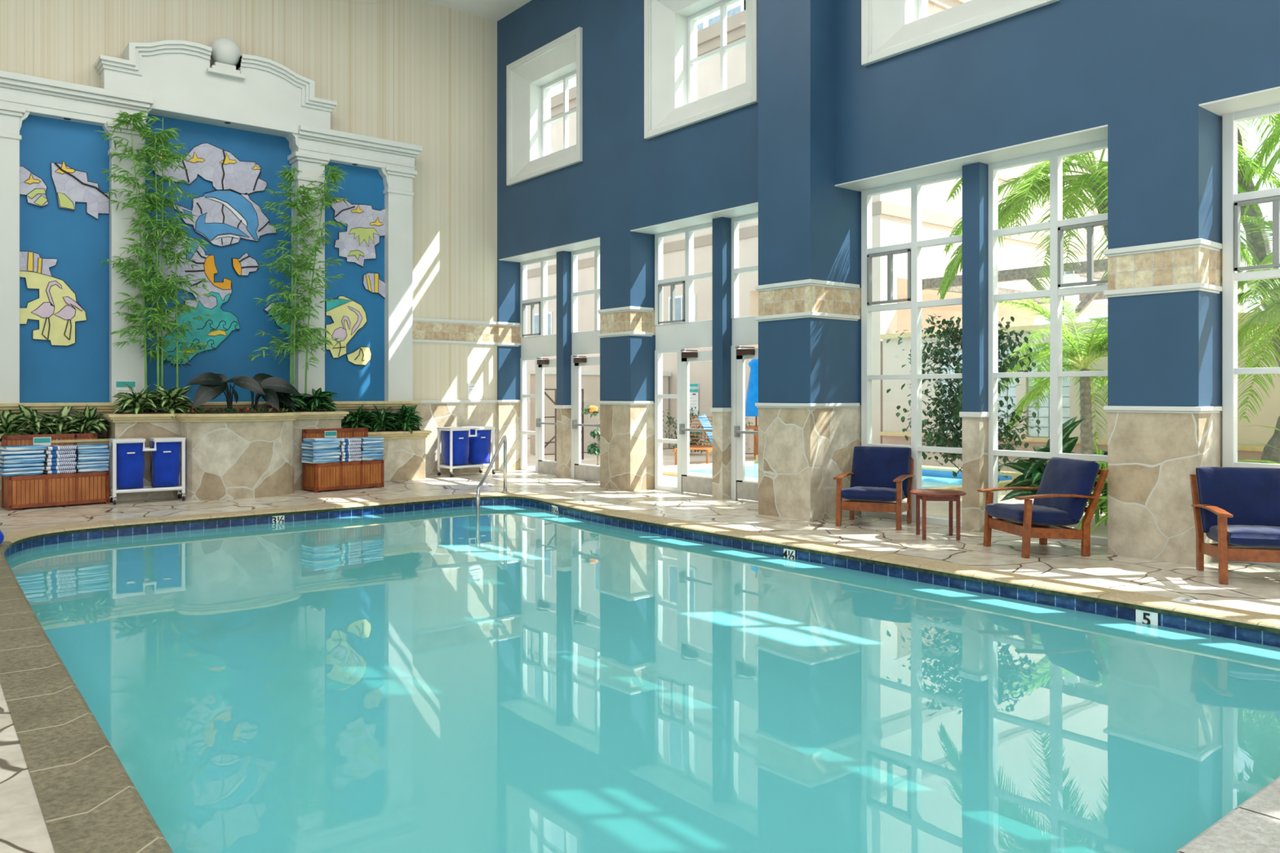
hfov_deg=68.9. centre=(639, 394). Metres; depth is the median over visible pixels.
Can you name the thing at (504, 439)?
pool handrail
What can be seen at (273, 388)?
leaf plant
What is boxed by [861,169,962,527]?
window
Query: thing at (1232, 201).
window
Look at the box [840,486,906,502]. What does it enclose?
seat cushion
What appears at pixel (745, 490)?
door
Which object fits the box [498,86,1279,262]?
trim
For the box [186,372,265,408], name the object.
leaf plant
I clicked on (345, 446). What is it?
folded towel
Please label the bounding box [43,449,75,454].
folded towel
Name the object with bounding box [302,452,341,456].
folded towel
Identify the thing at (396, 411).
trim
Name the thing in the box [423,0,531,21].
ceiling
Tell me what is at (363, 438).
folded towel
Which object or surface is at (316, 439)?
folded towel
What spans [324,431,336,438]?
notice sign
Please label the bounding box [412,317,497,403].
trim
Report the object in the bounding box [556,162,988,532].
columns
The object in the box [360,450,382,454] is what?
folded towel
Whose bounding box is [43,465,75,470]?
folded towel
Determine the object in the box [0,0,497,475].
wall
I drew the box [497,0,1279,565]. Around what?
wall
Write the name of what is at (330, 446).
folded towel
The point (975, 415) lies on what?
trim
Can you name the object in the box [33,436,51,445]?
notice sign
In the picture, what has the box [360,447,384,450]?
folded towel
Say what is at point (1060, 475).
cushion
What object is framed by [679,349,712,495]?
door
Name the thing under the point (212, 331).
mosaic panel
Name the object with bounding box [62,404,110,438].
dieffenbachia
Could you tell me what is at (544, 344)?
window
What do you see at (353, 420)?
dieffenbachia
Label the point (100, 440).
planter
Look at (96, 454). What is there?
folded towel
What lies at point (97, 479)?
slats
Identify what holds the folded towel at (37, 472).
on the bin at (15, 489)
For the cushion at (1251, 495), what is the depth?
7.81 m
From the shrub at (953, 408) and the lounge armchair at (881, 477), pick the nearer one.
the lounge armchair at (881, 477)
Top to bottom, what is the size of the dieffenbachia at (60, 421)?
0.532 m
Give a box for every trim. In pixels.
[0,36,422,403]
[0,400,421,413]
[0,408,414,439]
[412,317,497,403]
[496,238,1222,413]
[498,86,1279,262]
[554,404,989,417]
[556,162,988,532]
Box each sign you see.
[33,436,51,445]
[115,380,135,399]
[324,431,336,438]
[467,382,482,399]
[689,383,700,415]
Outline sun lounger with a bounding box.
[672,416,712,465]
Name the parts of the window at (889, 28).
frame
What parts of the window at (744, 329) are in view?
sidelight frame, frame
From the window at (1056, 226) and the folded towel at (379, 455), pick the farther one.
the folded towel at (379, 455)
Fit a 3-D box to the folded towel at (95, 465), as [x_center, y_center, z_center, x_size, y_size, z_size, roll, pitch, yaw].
[-7.347,0.954,12.450,0.376,0.053,0.371,0,0,-44]
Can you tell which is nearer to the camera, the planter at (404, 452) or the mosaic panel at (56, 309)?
the mosaic panel at (56, 309)
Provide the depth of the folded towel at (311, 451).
13.99 m
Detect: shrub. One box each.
[581,404,599,465]
[662,406,711,454]
[706,416,752,449]
[886,313,1040,483]
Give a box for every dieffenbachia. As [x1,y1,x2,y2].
[0,409,33,438]
[7,404,58,435]
[37,406,88,439]
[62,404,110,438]
[112,382,167,413]
[144,383,195,418]
[258,380,309,412]
[297,387,338,411]
[341,404,373,431]
[365,404,399,431]
[389,404,422,434]
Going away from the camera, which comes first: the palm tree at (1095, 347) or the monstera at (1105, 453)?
the monstera at (1105, 453)
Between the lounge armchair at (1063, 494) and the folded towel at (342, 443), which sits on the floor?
the lounge armchair at (1063, 494)
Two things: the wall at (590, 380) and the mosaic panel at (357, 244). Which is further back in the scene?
the wall at (590, 380)
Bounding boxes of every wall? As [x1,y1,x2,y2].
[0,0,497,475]
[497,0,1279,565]
[527,369,671,454]
[879,311,1279,471]
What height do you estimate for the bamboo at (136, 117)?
4.324 m
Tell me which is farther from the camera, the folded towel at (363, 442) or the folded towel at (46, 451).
the folded towel at (363, 442)
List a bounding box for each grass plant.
[1237,459,1279,463]
[1249,425,1279,431]
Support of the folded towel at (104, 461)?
on the folded towel at (95, 465)
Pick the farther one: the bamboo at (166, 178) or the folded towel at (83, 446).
the bamboo at (166, 178)
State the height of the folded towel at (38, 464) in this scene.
0.055 m
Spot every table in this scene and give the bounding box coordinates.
[745,425,758,459]
[909,488,966,540]
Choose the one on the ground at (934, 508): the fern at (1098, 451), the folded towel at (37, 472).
the fern at (1098, 451)
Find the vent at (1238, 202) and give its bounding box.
[1234,195,1279,271]
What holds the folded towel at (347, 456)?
on the folded towel at (349, 460)
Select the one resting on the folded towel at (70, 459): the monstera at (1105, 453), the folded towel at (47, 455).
the folded towel at (47, 455)
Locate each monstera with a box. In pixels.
[1000,416,1094,506]
[1079,449,1107,515]
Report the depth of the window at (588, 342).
16.32 m
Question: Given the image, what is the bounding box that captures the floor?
[0,470,1279,852]
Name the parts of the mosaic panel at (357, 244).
palm crown, palm crown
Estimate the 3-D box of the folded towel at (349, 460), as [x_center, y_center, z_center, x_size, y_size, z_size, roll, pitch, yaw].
[-4.537,1.009,14.412,0.329,0.054,0.372,0,0,-45]
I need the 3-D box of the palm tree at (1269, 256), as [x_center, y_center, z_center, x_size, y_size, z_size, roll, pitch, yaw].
[9.448,-0.717,10.508,4.371,4.450,4.135,0,0,24]
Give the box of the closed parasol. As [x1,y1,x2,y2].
[745,359,758,426]
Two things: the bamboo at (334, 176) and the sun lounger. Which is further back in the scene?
the sun lounger
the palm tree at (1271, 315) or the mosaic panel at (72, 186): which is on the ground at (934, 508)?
the palm tree at (1271, 315)
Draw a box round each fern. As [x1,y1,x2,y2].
[1046,438,1107,529]
[1090,461,1107,531]
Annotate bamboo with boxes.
[96,110,187,412]
[115,126,196,412]
[116,115,200,386]
[140,218,212,387]
[248,165,332,410]
[264,190,328,409]
[269,164,348,393]
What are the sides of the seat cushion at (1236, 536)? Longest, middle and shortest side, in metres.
0.608 x 0.604 x 0.171 m
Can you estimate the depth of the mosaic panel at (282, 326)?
15.03 m
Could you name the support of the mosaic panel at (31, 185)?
attached to the wall at (422, 73)
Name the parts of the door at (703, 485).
kick plate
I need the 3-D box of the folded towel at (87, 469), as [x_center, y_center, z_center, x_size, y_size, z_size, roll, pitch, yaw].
[-7.342,1.005,12.457,0.358,0.053,0.369,0,0,-44]
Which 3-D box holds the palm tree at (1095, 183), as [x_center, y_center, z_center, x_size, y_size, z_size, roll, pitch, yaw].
[5.926,-1.262,11.881,4.229,5.592,3.922,0,0,24]
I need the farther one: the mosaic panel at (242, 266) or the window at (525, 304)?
the window at (525, 304)
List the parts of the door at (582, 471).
kick plate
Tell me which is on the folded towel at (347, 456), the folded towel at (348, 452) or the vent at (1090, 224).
the folded towel at (348, 452)
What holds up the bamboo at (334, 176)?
in the planter at (246, 455)
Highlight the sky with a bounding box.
[697,0,745,31]
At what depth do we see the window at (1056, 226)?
9.67 m
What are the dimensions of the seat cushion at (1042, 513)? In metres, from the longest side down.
0.608 x 0.604 x 0.171 m
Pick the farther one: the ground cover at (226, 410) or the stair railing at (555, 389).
the stair railing at (555, 389)
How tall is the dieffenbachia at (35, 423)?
0.549 m
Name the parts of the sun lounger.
leg, seat, backrest, leg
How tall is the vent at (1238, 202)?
0.610 m
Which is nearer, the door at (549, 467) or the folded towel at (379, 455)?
the folded towel at (379, 455)
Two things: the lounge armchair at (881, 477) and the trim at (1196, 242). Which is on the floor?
the lounge armchair at (881, 477)
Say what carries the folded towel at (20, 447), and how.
on the folded towel at (2, 452)
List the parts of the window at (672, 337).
sidelight frame, frame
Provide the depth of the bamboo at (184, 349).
13.49 m
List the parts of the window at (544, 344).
sidelight frame, frame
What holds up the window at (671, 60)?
in the wall at (821, 119)
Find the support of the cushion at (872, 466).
on the lounge armchair at (881, 477)
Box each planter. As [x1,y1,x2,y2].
[0,475,1,506]
[51,436,109,448]
[100,409,348,501]
[368,429,431,481]
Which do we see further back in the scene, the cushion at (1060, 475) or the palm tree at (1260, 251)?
the palm tree at (1260, 251)
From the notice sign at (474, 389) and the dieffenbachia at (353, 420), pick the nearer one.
the dieffenbachia at (353, 420)
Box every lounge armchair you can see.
[833,446,914,530]
[977,457,1108,558]
[1189,466,1279,584]
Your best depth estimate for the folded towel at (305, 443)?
13.98 m
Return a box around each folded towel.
[0,444,46,450]
[0,449,44,455]
[0,453,45,459]
[0,457,44,463]
[0,462,44,467]
[0,466,44,472]
[0,470,43,476]
[42,461,76,466]
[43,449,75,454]
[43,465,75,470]
[43,468,75,474]
[44,444,76,450]
[44,453,76,457]
[44,457,75,462]
[72,444,107,449]
[73,452,110,457]
[74,448,109,453]
[74,466,108,472]
[75,455,109,461]
[75,459,109,464]
[75,463,108,468]
[301,441,340,445]
[301,444,339,449]
[301,455,339,460]
[301,458,339,463]
[302,437,342,442]
[302,448,340,453]
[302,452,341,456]
[337,448,360,452]
[337,451,361,455]
[338,444,360,448]
[338,457,361,462]
[339,437,361,441]
[339,441,361,445]
[339,454,361,458]
[351,436,384,440]
[360,440,384,444]
[360,444,382,447]
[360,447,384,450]
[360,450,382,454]
[360,453,383,457]
[360,457,382,460]
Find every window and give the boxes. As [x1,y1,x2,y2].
[506,26,582,186]
[520,254,556,471]
[522,302,540,336]
[571,245,599,478]
[644,0,758,139]
[654,222,712,493]
[731,213,758,499]
[861,0,1059,66]
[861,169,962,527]
[988,139,1107,546]
[1222,103,1279,567]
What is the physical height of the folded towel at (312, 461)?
0.056 m
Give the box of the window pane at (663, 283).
[657,280,684,324]
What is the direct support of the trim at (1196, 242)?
attached to the wall at (821, 119)
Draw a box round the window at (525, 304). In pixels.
[522,302,540,336]
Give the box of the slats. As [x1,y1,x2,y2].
[80,479,97,500]
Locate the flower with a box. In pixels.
[588,405,598,412]
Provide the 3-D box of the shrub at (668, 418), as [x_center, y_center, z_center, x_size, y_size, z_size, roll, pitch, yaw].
[1.173,0.919,23.470,1.873,1.328,1.531,0,0,-39]
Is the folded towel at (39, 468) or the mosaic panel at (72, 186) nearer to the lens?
the folded towel at (39, 468)
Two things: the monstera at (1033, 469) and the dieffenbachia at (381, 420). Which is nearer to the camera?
the monstera at (1033, 469)
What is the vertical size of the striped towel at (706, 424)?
0.672 m
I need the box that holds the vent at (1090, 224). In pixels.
[1057,220,1107,287]
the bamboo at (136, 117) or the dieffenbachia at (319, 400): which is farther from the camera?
the dieffenbachia at (319, 400)
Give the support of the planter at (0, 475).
on the floor
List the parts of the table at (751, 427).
leg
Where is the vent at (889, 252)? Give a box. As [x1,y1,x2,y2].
[866,248,911,304]
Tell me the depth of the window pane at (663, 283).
14.36 m
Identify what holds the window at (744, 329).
in the wall at (821, 119)
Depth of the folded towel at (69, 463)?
12.06 m
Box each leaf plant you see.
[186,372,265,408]
[227,373,301,409]
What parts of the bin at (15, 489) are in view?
lid frame, frame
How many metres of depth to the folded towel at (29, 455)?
11.79 m
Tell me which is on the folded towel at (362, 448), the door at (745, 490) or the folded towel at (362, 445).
the folded towel at (362, 445)
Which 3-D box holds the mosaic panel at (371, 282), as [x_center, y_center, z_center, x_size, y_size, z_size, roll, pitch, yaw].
[-4.513,-1.842,15.854,0.420,0.435,0.038,0,0,-39]
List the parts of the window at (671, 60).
frame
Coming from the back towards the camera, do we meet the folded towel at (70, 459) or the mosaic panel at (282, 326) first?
the mosaic panel at (282, 326)
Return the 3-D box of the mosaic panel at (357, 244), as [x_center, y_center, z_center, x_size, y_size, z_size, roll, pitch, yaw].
[-4.716,-2.707,15.686,0.977,1.131,0.046,0,0,-39]
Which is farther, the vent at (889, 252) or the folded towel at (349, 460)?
the folded towel at (349, 460)
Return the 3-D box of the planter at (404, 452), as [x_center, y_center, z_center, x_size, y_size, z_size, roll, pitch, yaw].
[-4.352,1.062,15.521,1.760,0.915,0.360,0,0,-39]
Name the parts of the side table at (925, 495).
leg, leg, leg, leg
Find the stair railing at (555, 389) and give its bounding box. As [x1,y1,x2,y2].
[544,388,583,461]
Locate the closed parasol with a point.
(752, 396)
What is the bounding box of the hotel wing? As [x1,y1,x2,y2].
[527,0,1107,453]
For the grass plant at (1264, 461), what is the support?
on the ground at (934, 508)
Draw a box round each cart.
[108,436,186,504]
[436,426,495,477]
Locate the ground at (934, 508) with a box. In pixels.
[527,438,1107,537]
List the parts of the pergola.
post, post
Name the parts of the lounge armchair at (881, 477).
leg, armrest, leg, rail, rail, leg, armrest, rail, leg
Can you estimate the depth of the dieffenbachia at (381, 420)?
15.52 m
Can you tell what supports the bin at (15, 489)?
on the floor
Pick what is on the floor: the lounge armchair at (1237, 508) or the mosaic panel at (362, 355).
the lounge armchair at (1237, 508)
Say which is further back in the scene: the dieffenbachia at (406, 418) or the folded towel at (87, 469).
the dieffenbachia at (406, 418)
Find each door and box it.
[535,357,556,475]
[572,355,599,481]
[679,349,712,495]
[733,346,758,501]
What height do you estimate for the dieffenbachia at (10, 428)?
0.482 m
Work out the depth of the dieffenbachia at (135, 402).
12.99 m
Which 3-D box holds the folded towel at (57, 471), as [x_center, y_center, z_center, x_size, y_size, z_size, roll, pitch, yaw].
[-7.602,1.005,12.206,0.322,0.053,0.369,0,0,-43]
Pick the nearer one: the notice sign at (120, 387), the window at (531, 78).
the notice sign at (120, 387)
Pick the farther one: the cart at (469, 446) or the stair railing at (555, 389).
the stair railing at (555, 389)
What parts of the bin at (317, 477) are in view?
lid frame, frame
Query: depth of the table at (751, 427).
21.31 m
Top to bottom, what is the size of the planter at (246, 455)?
1.265 m
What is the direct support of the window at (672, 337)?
in the wall at (821, 119)
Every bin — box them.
[1,433,110,511]
[302,427,383,493]
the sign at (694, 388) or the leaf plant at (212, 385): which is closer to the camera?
the leaf plant at (212, 385)
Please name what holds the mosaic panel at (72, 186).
attached to the wall at (422, 73)
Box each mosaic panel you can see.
[19,165,48,207]
[19,251,86,346]
[50,160,109,219]
[145,228,239,366]
[151,142,266,195]
[173,189,276,246]
[231,252,259,275]
[263,302,290,341]
[325,295,367,358]
[330,197,385,266]
[346,346,371,365]
[362,272,385,298]
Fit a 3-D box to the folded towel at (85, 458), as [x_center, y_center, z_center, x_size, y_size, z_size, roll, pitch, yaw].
[-7.332,0.853,12.448,0.368,0.052,0.368,0,0,-44]
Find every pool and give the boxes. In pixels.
[0,492,1279,852]
[662,454,1023,498]
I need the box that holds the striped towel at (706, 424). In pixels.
[697,413,712,444]
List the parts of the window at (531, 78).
frame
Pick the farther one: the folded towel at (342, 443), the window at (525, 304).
the window at (525, 304)
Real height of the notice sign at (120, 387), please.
0.270 m
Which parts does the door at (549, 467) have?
kick plate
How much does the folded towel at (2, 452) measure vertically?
0.054 m
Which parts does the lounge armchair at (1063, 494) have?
leg, rail, armrest, leg, leg, armrest, rail, rail, leg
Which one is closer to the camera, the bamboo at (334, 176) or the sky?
the bamboo at (334, 176)
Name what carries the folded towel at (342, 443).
on the folded towel at (345, 446)
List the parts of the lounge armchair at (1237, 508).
leg, rail, armrest, rail, leg, rail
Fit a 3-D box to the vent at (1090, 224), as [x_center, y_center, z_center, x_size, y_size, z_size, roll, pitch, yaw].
[4.511,-1.405,9.370,0.065,0.610,0.615,0,0,-39]
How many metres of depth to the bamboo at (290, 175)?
14.51 m
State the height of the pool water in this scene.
0.001 m
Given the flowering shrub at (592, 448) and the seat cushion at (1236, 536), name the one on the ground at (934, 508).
the flowering shrub at (592, 448)
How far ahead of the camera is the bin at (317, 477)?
14.26 m
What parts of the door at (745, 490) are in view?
kick plate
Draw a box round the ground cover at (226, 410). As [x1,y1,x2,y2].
[177,407,288,413]
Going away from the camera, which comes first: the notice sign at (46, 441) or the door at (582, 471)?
the notice sign at (46, 441)
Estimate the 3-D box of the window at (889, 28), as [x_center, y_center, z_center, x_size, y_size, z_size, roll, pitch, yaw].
[3.581,-4.945,10.191,0.690,2.210,2.340,0,0,-39]
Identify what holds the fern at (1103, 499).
on the ground at (934, 508)
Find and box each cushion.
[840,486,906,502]
[849,446,911,495]
[985,502,1079,525]
[1032,457,1099,520]
[1195,466,1279,533]
[1205,524,1279,548]
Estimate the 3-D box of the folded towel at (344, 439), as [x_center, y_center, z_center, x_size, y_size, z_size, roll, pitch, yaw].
[-4.539,0.705,14.398,0.372,0.054,0.331,0,0,44]
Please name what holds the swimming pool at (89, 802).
in the floor
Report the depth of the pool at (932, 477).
16.79 m
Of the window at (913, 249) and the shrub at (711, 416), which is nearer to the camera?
the window at (913, 249)
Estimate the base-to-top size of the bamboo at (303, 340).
3.461 m
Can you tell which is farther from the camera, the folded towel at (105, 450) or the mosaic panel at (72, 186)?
the mosaic panel at (72, 186)
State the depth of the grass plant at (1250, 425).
8.74 m
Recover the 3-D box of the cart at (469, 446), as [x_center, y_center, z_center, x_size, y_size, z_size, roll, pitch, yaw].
[-3.099,1.020,16.676,0.921,0.860,0.493,0,0,-43]
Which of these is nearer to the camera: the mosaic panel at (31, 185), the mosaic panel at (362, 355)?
the mosaic panel at (31, 185)
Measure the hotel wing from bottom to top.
11.150 m
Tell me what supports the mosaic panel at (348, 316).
attached to the wall at (422, 73)
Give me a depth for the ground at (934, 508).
15.69 m
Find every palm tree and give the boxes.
[937,140,1279,300]
[997,297,1107,453]
[1041,113,1279,367]
[1237,215,1279,422]
[1242,115,1279,463]
[1244,251,1278,335]
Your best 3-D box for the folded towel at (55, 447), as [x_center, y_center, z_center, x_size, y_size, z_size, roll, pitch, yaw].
[-7.592,0.701,12.202,0.327,0.054,0.373,0,0,-43]
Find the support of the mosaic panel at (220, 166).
attached to the wall at (422, 73)
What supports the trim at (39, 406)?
attached to the wall at (422, 73)
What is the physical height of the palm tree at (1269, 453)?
6.984 m
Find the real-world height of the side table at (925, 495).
0.481 m
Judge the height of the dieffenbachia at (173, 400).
0.498 m
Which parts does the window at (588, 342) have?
sidelight frame, frame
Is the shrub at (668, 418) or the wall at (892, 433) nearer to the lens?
the wall at (892, 433)
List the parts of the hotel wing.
pane, pane, cornice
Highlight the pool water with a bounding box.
[5,504,1279,852]
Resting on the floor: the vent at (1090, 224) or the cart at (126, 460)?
the cart at (126, 460)
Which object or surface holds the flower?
on the flowering shrub at (592, 448)
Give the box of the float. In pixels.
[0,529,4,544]
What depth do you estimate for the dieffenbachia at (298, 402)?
14.28 m
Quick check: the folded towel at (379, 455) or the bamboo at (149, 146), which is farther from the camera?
the folded towel at (379, 455)
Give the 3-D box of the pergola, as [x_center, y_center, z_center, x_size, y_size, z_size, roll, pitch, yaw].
[10.467,-0.530,20.186,5.800,4.060,6.500,0,0,-39]
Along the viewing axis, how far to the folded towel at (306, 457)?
13.99 m
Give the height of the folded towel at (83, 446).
0.053 m
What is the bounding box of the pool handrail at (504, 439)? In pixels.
[475,435,508,519]
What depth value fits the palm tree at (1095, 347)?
15.15 m
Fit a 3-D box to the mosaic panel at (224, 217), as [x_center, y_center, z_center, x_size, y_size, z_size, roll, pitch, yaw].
[-6.437,-2.738,14.521,1.529,0.907,0.046,0,0,-39]
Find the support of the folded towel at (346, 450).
on the folded towel at (348, 452)
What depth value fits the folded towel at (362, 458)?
14.53 m
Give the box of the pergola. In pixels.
[921,243,1258,323]
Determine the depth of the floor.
9.65 m
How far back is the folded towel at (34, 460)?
11.79 m

